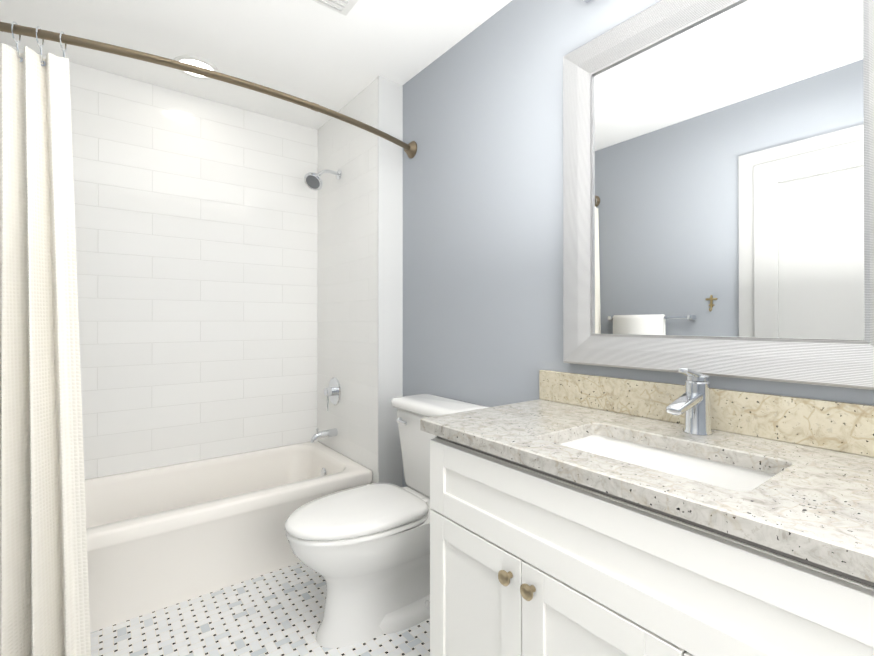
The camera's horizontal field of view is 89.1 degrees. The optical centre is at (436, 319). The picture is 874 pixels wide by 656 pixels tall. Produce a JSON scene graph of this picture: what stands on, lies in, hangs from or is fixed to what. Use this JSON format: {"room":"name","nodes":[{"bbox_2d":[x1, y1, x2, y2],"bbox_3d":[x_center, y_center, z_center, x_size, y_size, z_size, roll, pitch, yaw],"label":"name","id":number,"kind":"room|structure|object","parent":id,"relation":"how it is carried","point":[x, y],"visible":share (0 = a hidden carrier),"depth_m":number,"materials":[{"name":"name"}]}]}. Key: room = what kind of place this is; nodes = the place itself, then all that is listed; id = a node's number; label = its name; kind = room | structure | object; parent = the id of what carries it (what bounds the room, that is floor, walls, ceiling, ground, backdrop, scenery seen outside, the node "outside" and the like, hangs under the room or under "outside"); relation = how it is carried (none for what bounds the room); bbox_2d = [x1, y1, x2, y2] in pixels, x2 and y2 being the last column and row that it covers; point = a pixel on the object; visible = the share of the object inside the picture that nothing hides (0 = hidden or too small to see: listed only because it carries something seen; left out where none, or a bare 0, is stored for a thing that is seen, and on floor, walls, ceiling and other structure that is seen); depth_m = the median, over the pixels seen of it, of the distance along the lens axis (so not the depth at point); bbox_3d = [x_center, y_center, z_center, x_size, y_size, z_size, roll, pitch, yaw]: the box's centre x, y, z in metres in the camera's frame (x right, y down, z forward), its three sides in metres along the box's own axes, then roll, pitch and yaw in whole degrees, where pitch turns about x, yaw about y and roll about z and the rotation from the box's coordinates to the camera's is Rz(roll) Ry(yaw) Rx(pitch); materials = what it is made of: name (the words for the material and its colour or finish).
{"room":"bathroom","nodes":[
{"label":"bathroom","id":0,"kind":"room"},
{"bbox_2d":[3,43,317,478],"bbox_3d":[-1.375,-0.048,2.575,1.878,2.444,0.100,0,0,-37],"label":"tiled wall","id":1,"kind":"structure","parent":0,"point":[196,226],"depth_m":2.49,"materials":[{"name":"tile"}]},
{"bbox_2d":[0,0,511,129],"bbox_3d":[-0.297,-1.316,1.170,1.878,0.080,3.650,0,0,-37],"label":"ceiling","id":2,"kind":"structure","parent":0,"point":[318,53],"depth_m":2.02,"materials":[{"name":"white paint"}]},
{"bbox_2d":[173,55,218,78],"bbox_3d":[-1.213,-1.268,2.239,0.208,0.006,0.208,0,0,-37],"label":"recessed light","id":3,"kind":"object","parent":2,"relation":"in","point":[197,61],"visible":0.6,"depth_m":2.20,"materials":[{"name":"white plastic"}]},
{"bbox_2d":[313,0,357,14],"bbox_3d":[-0.407,-1.259,1.627,0.310,0.030,0.310,0,0,-37],"label":"fan","id":4,"kind":"object","parent":2,"relation":"attached to","point":[344,7],"visible":1,"depth_m":1.76,"materials":[{"name":"white plastic"}]},
{"bbox_2d":[90,562,429,655],"bbox_3d":[-0.297,1.208,1.159,1.878,0.080,3.650,0,0,-37],"label":"floor","id":5,"kind":"structure","parent":0,"point":[279,612],"depth_m":1.68,"materials":[{"name":"white tile"}]},
{"bbox_2d":[85,441,371,632],"bbox_3d":[-1.170,0.983,2.181,1.523,0.380,0.762,0,0,-37],"label":"bathtub","id":6,"kind":"object","parent":5,"relation":"on","point":[159,538],"visible":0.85,"depth_m":1.99,"materials":[{"name":"white ceramic"}]},
{"bbox_2d":[285,394,488,647],"bbox_3d":[-0.212,0.764,1.780,0.782,0.814,0.482,0,0,-37],"label":"toilet","id":7,"kind":"object","parent":5,"relation":"on","point":[363,551],"visible":0.79,"depth_m":1.65,"materials":[{"name":"white ceramic"}]},
{"bbox_2d":[420,368,873,655],"bbox_3d":[0.498,0.643,1.030,0.569,1.049,1.099,0,0,-37],"label":"bathroom vanity","id":8,"kind":"object","parent":5,"relation":"on","point":[574,514],"visible":1,"depth_m":0.93,"materials":[{"name":"white wood"}]},
{"bbox_2d":[317,77,402,486],"bbox_3d":[-0.451,-0.047,2.708,0.248,2.444,0.810,0,0,-37],"label":"tiled wall","id":9,"kind":"structure","parent":0,"point":[347,348],"depth_m":2.45,"materials":[{"name":"tile"}]},
{"bbox_2d":[304,169,341,190],"bbox_3d":[-0.665,-0.834,2.608,0.222,0.153,0.108,0,0,-37],"label":"showerhead","id":10,"kind":"object","parent":9,"relation":"attached to","point":[313,181],"visible":1,"depth_m":2.57,"materials":[{"name":"silver metal"}]},
{"bbox_2d":[311,428,337,442],"bbox_3d":[-0.682,0.691,2.673,0.162,0.085,0.048,0,0,-37],"label":"tub spout","id":11,"kind":"object","parent":9,"relation":"attached to","point":[316,437],"visible":1,"depth_m":2.65,"materials":[{"name":"silver metal"}]},
{"bbox_2d":[324,377,340,410],"bbox_3d":[-0.652,0.455,2.716,0.064,0.200,0.170,0,0,-37],"label":"shower valve","id":12,"kind":"object","parent":9,"relation":"attached to","point":[332,391],"visible":1,"depth_m":2.70,"materials":[{"name":"silver metal"}]},
{"bbox_2d":[378,76,380,472],"bbox_3d":[-0.302,-0.239,2.313,0.012,2.064,0.008,0,0,-37],"label":"trim","id":13,"kind":"structure","parent":9,"relation":"attached to","point":[379,109],"depth_m":2.31,"materials":[{"name":"white"}]},
{"bbox_2d":[403,0,873,486],"bbox_3d":[0.638,-0.053,1.370,0.141,2.444,2.640,0,0,-37],"label":"wall","id":14,"kind":"structure","parent":0,"point":[718,187],"depth_m":1.32,"materials":[{"name":"blue paint"}]},
{"bbox_3d":[-1.004,-0.056,0.625,0.100,2.444,3.450,0,0,-37],"label":"wall","id":15,"kind":"structure","parent":0,"visible":0},
{"bbox_2d":[0,21,416,655],"bbox_3d":[-0.759,0.089,1.768,1.685,2.053,0.208,0,0,-37],"label":"shower curtain","id":16,"kind":"object","parent":15,"relation":"attached to","point":[44,597],"visible":1,"depth_m":1.39,"materials":[{"name":"white fabric"}]}
]}

